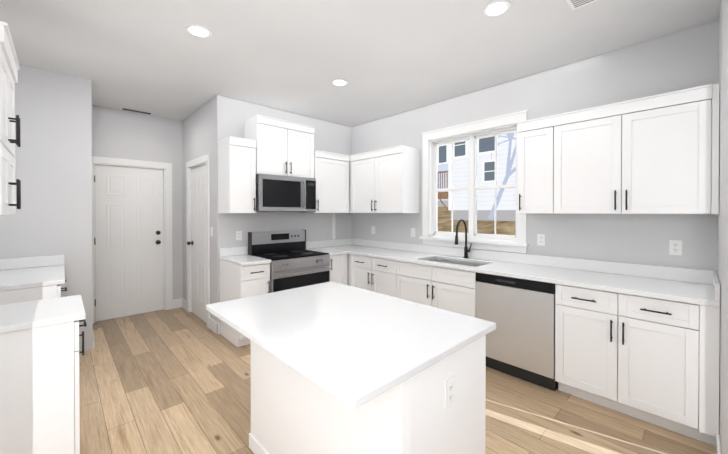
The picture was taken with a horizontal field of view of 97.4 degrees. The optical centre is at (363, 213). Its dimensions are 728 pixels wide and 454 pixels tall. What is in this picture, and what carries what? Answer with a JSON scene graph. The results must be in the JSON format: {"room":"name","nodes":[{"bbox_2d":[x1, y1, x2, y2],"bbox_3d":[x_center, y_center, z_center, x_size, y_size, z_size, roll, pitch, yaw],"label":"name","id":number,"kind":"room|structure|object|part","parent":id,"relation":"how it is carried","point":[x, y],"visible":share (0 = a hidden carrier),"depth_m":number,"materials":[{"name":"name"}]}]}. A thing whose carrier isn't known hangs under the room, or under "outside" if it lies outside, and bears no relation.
{"room":"kitchen","nodes":[
{"label":"kitchen","id":0,"kind":"room"},
{"bbox_2d":[0,64,92,351],"bbox_3d":[-3.249,0.012,3.051,0.990,2.820,0.120,0,0,-43],"label":"wall","id":1,"kind":"structure","parent":0,"point":[53,169],"depth_m":3.16,"materials":[{"name":"grey paint"}]},
{"bbox_2d":[0,255,63,270],"bbox_3d":[-3.195,0.459,3.004,0.551,0.101,0.020,0,0,-43],"label":"backsplash","id":2,"kind":"structure","parent":1,"relation":"attached to","point":[52,260],"depth_m":3.03,"materials":[{"name":"white stone"}]},
{"bbox_2d":[92,105,182,299],"bbox_3d":[-3.236,0.004,4.469,1.220,2.820,0.120,0,0,-43],"label":"wall","id":3,"kind":"structure","parent":0,"point":[120,134],"depth_m":4.56,"materials":[{"name":"grey paint"}]},
{"bbox_2d":[94,165,163,321],"bbox_3d":[-3.214,0.383,4.412,0.780,2.047,0.108,0,0,-43],"label":"entry door","id":4,"kind":"structure","parent":3,"relation":"in","point":[129,246],"depth_m":4.40,"materials":[{"name":"white paint"}]},
{"bbox_2d":[92,156,172,322],"bbox_3d":[-3.243,0.334,4.450,0.980,2.160,0.136,0,0,-43],"label":"door frame","id":5,"kind":"structure","parent":3,"relation":"attached to","point":[166,168],"depth_m":4.68,"materials":[{"name":"white paint"}]},
{"bbox_2d":[182,97,213,319],"bbox_3d":[-2.233,0.004,4.385,0.120,2.820,1.380,0,0,-43],"label":"wall","id":6,"kind":"structure","parent":0,"point":[197,133],"depth_m":4.23,"materials":[{"name":"grey paint"}]},
{"bbox_2d":[179,298,186,310],"bbox_3d":[-2.673,1.345,4.741,0.039,0.135,0.269,0,0,-43],"label":"baseboard","id":7,"kind":"structure","parent":6,"relation":"attached to","point":[182,302],"depth_m":4.77,"materials":[{"name":"white paint"}]},
{"bbox_2d":[187,164,205,321],"bbox_3d":[-2.232,0.384,4.301,0.108,2.047,0.753,0,0,-43],"label":"pantry door","id":8,"kind":"structure","parent":6,"relation":"in","point":[198,242],"depth_m":4.34,"materials":[{"name":"white paint"}]},
{"bbox_2d":[186,154,209,327],"bbox_3d":[-2.200,0.335,4.338,0.136,2.160,0.953,0,0,-43],"label":"door frame","id":9,"kind":"structure","parent":6,"relation":"attached to","point":[192,164],"depth_m":4.25,"materials":[{"name":"white paint"}]},
{"bbox_2d":[209,317,219,334],"bbox_3d":[-1.808,1.350,3.858,0.029,0.135,0.287,0,0,-43],"label":"baseboard","id":10,"kind":"structure","parent":6,"relation":"attached to","point":[214,326],"depth_m":3.81,"materials":[{"name":"white paint"}]},
{"bbox_2d":[214,94,351,322],"bbox_3d":[-0.999,0.004,4.522,2.100,2.820,0.120,0,0,-43],"label":"wall","id":11,"kind":"structure","parent":0,"point":[231,115],"depth_m":4.15,"materials":[{"name":"grey paint"}]},
{"bbox_2d":[236,231,241,239],"bbox_3d":[-1.535,0.267,3.926,0.070,0.114,0.008,0,0,-43],"label":"outlet","id":12,"kind":"object","parent":11,"relation":"attached to","point":[238,235],"visible":1,"depth_m":3.92,"materials":[{"name":"white plastic"}]},
{"bbox_2d":[218,115,349,212],"bbox_3d":[-0.952,-0.582,4.211,1.735,1.145,0.384,0,0,-43],"label":"upper cabinet","id":13,"kind":"object","parent":11,"relation":"attached to","point":[266,145],"visible":1,"depth_m":3.89,"materials":[{"name":"white paint"}]},
{"bbox_2d":[256,174,315,211],"bbox_3d":[-1.036,-0.245,4.080,0.792,0.438,0.462,0,0,-43],"label":"microwave","id":14,"kind":"object","parent":13,"relation":"attached to","point":[275,193],"visible":0.96,"depth_m":3.90,"materials":[{"name":"silver metal"}]},
{"bbox_2d":[332,213,334,239],"bbox_3d":[-0.468,0.193,4.932,0.063,0.405,0.011,0,0,-43],"label":"conduit","id":15,"kind":"object","parent":11,"relation":"attached to","point":[333,225],"visible":1,"depth_m":4.92,"materials":[{"name":"white paint"}]},
{"bbox_2d":[0,0,719,126],"bbox_3d":[-0.787,-1.447,2.917,4.590,0.100,6.090,0,0,-43],"label":"ceiling","id":16,"kind":"structure","parent":0,"point":[385,58],"depth_m":2.65,"materials":[{"name":"white paint"}]},
{"bbox_2d":[120,107,152,114],"bbox_3d":[-3.097,-1.400,4.358,0.360,0.008,0.120,0,0,-43],"label":"ceiling vent","id":17,"kind":"object","parent":16,"relation":"in","point":[135,110],"visible":1,"depth_m":4.35,"materials":[{"name":"grey metal"}]},
{"bbox_2d":[185,24,210,37],"bbox_3d":[-1.260,-1.390,2.434,0.176,0.008,0.176,0,0,-43],"label":"recessed light","id":18,"kind":"object","parent":16,"relation":"in","point":[198,30],"visible":1,"depth_m":2.42,"materials":[{"name":"white paint"}]},
{"bbox_2d":[332,79,347,85],"bbox_3d":[-0.258,-1.395,3.398,0.176,0.008,0.176,0,0,-43],"label":"recessed light","id":19,"kind":"object","parent":16,"relation":"in","point":[340,82],"visible":1,"depth_m":3.38,"materials":[{"name":"white paint"}]},
{"bbox_2d":[483,0,510,16],"bbox_3d":[0.898,-1.388,2.164,0.176,0.008,0.176,0,0,-43],"label":"recessed light","id":20,"kind":"object","parent":16,"relation":"in","point":[496,8],"visible":1,"depth_m":2.15,"materials":[{"name":"white paint"}]},
{"bbox_2d":[566,0,597,10],"bbox_3d":[1.466,-1.387,1.986,0.200,0.008,0.340,0,0,-43],"label":"ceiling vent","id":21,"kind":"object","parent":16,"relation":"in","point":[575,4],"visible":1,"depth_m":2.10,"materials":[{"name":"white metal"}]},
{"bbox_2d":[79,307,715,453],"bbox_3d":[-0.787,1.473,2.933,4.590,0.100,6.090,0,0,-43],"label":"floor","id":22,"kind":"structure","parent":0,"point":[174,381],"depth_m":2.35,"materials":[{"name":"brown wood"}]},
{"bbox_2d":[0,283,63,302],"bbox_3d":[-2.883,0.985,2.643,0.547,0.878,0.977,0,0,-43],"label":"base cabinet","id":23,"kind":"object","parent":22,"relation":"on","point":[46,290],"depth_m":2.36,"materials":[{"name":"white paint"}]},
{"bbox_2d":[0,263,63,290],"bbox_3d":[-2.872,0.528,2.648,0.572,0.032,0.982,0,0,-43],"label":"countertop","id":24,"kind":"structure","parent":23,"relation":"on","point":[19,276],"depth_m":2.61,"materials":[{"name":"white stone"}]},
{"bbox_2d":[0,319,83,453],"bbox_3d":[-1.875,0.991,1.631,0.617,0.878,0.500,0,0,-43],"label":"base cabinet","id":25,"kind":"object","parent":22,"relation":"on","point":[40,407],"depth_m":1.56,"materials":[{"name":"white paint"}]},
{"bbox_2d":[0,295,85,334],"bbox_3d":[-1.862,0.534,1.633,0.642,0.032,0.520,0,0,-43],"label":"countertop","id":26,"kind":"structure","parent":25,"relation":"on","point":[35,313],"depth_m":1.66,"materials":[{"name":"white stone"}]},
{"bbox_2d":[219,238,351,346],"bbox_3d":[-0.735,0.908,4.239,2.062,1.014,0.654,0,0,-43],"label":"base cabinet","id":27,"kind":"object","parent":22,"relation":"on","point":[243,274],"visible":0.54,"depth_m":3.57,"materials":[{"name":"white paint"}]},
{"bbox_2d":[219,238,351,265],"bbox_3d":[-0.740,0.468,4.241,2.062,0.134,0.642,0,0,-43],"label":"countertop","id":28,"kind":"structure","parent":27,"relation":"on","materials":[{"name":"white stone"}]},
{"bbox_2d":[248,230,329,292],"bbox_3d":[-0.918,0.822,4.005,0.792,1.190,0.697,0,0,-43],"label":"range","id":29,"kind":"object","parent":22,"relation":"on","point":[294,263],"visible":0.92,"depth_m":3.94,"materials":[{"name":"silver metal"}]},
{"bbox_2d":[249,337,485,453],"bbox_3d":[-0.059,0.990,1.734,0.638,0.878,1.208,0,0,-43],"label":"kitchen island","id":30,"kind":"object","parent":22,"relation":"on","point":[290,415],"depth_m":1.39,"materials":[{"name":"white paint"}]},
{"bbox_2d":[206,281,495,412],"bbox_3d":[-0.135,0.534,1.672,0.910,0.032,1.270,0,0,-43],"label":"island countertop","id":31,"kind":"structure","parent":30,"relation":"on","point":[357,345],"depth_m":1.40,"materials":[{"name":"white stone"}]},
{"bbox_2d":[445,375,454,409],"bbox_3d":[0.351,0.727,1.299,0.070,0.114,0.008,0,0,-43],"label":"outlet","id":32,"kind":"object","parent":30,"relation":"attached to","point":[449,392],"visible":1,"depth_m":1.29,"materials":[{"name":"white plastic"}]},
{"bbox_2d":[476,272,556,390],"bbox_3d":[1.486,0.986,2.956,0.616,0.874,0.652,0,0,-43],"label":"dishwasher","id":33,"kind":"object","parent":22,"relation":"on","point":[520,338],"visible":0.67,"depth_m":2.70,"materials":[{"name":"silver metal"}]},
{"bbox_2d":[347,254,719,445],"bbox_3d":[0.951,0.980,3.544,0.617,0.878,3.984,0,0,-43],"label":"base cabinet","id":34,"kind":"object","parent":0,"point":[660,369],"depth_m":2.21,"materials":[{"name":"white paint"}]},
{"bbox_2d":[320,245,719,306],"bbox_3d":[0.942,0.523,3.533,0.642,0.032,3.984,0,0,-43],"label":"countertop","id":35,"kind":"structure","parent":34,"relation":"on","point":[689,292],"depth_m":2.61,"materials":[{"name":"white stone"}]},
{"bbox_2d":[419,258,485,288],"bbox_3d":[0.979,0.642,3.479,0.416,0.203,0.736,0,0,-43],"label":"sink","id":36,"kind":"object","parent":35,"relation":"in","point":[457,262],"visible":0.08,"depth_m":3.66,"materials":[{"name":"silver metal"}]},
{"bbox_2d":[455,219,471,257],"bbox_3d":[1.108,0.284,3.574,0.258,0.446,0.097,0,0,-43],"label":"faucet","id":37,"kind":"object","parent":35,"relation":"on","point":[466,250],"visible":0.98,"depth_m":3.63,"materials":[{"name":"black metal"}]},
{"bbox_2d":[352,20,718,270],"bbox_3d":[0.743,0.005,4.320,0.150,2.820,5.810,0,0,-43],"label":"wall","id":38,"kind":"structure","parent":0,"point":[683,59],"depth_m":2.84,"materials":[{"name":"grey paint"}]},
{"bbox_2d":[371,226,374,233],"bbox_3d":[0.139,0.247,4.843,0.008,0.114,0.070,0,0,-43],"label":"outlet","id":39,"kind":"object","parent":38,"relation":"attached to","point":[372,229],"visible":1,"depth_m":4.84,"materials":[{"name":"white plastic"}]},
{"bbox_2d":[411,228,414,236],"bbox_3d":[0.658,0.250,4.295,0.008,0.114,0.070,0,0,-43],"label":"outlet","id":40,"kind":"object","parent":38,"relation":"attached to","point":[412,232],"visible":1,"depth_m":4.29,"materials":[{"name":"white plastic"}]},
{"bbox_2d":[419,110,528,252],"bbox_3d":[1.249,-0.327,3.744,0.205,1.450,1.320,0,0,-43],"label":"kitchen window","id":41,"kind":"structure","parent":38,"relation":"in","point":[433,235],"depth_m":3.75,"materials":[{"name":"white paint"}]},
{"bbox_3d":[1.284,-0.322,3.776,0.060,1.216,1.076,0,0,-43],"label":"frame","id":42,"kind":"part","parent":41,"relation":"part of","materials":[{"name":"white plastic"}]},
{"bbox_2d":[349,84,718,213],"bbox_3d":[1.035,-0.429,3.616,0.384,0.845,3.984,0,0,-43],"label":"upper cabinet","id":43,"kind":"object","parent":38,"relation":"attached to","point":[657,154],"visible":1,"depth_m":2.49,"materials":[{"name":"white paint"}]},
{"bbox_2d":[352,238,719,301],"bbox_3d":[0.942,0.456,3.532,0.642,0.101,3.984,0,0,-43],"label":"backsplash","id":44,"kind":"structure","parent":38,"relation":"attached to","point":[709,277],"depth_m":2.92,"materials":[{"name":"white stone"}]},
{"bbox_2d":[537,234,544,245],"bbox_3d":[1.745,0.256,3.149,0.008,0.114,0.070,0,0,-43],"label":"outlet","id":45,"kind":"object","parent":38,"relation":"attached to","point":[540,239],"visible":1,"depth_m":3.15,"materials":[{"name":"white plastic"}]},
{"bbox_2d":[669,240,681,254],"bbox_3d":[2.398,0.260,2.459,0.008,0.114,0.070,0,0,-43],"label":"outlet","id":46,"kind":"object","parent":38,"relation":"attached to","point":[675,247],"visible":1,"depth_m":2.46,"materials":[{"name":"white plastic"}]},
{"bbox_2d":[717,0,727,453],"bbox_3d":[1.070,0.024,0.820,4.190,2.820,0.120,0,0,-43],"label":"wall","id":47,"kind":"structure","parent":0,"point":[722,244],"depth_m":1.68,"materials":[{"name":"grey paint"}]},
{"bbox_2d":[716,434,720,453],"bbox_3d":[1.089,1.366,0.938,2.730,0.135,0.013,0,0,-43],"label":"baseboard","id":48,"kind":"structure","parent":47,"relation":"attached to","point":[718,447],"depth_m":1.81,"materials":[{"name":"white paint"}]},
{"bbox_3d":[-1.859,0.023,1.068,0.120,2.820,4.670,0,0,-43],"label":"wall","id":49,"kind":"structure","parent":0,"visible":0},
{"bbox_2d":[0,21,20,214],"bbox_3d":[-1.909,-0.417,1.501,0.399,0.845,0.610,0,0,-43],"label":"upper cabinet","id":50,"kind":"object","parent":49,"relation":"attached to","point":[9,69],"visible":1,"depth_m":1.57,"materials":[{"name":"white paint"}]},
{"label":"outside","id":51,"kind":"structure","parent":0,"visible":0},
{"bbox_2d":[438,207,515,234],"bbox_3d":[12.710,0.022,20.877,39.700,3.400,55.000,0,0,-43],"label":"ground","id":52,"kind":"structure","parent":51,"point":[483,226],"depth_m":10.14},
{"bbox_2d":[438,132,515,220],"bbox_3d":[6.284,-4.530,16.827,11.565,12.250,20.000,0,0,-43],"label":"house","id":53,"kind":"structure","parent":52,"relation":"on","point":[506,197],"depth_m":10.86,"materials":[{"name":"white"}]}
]}

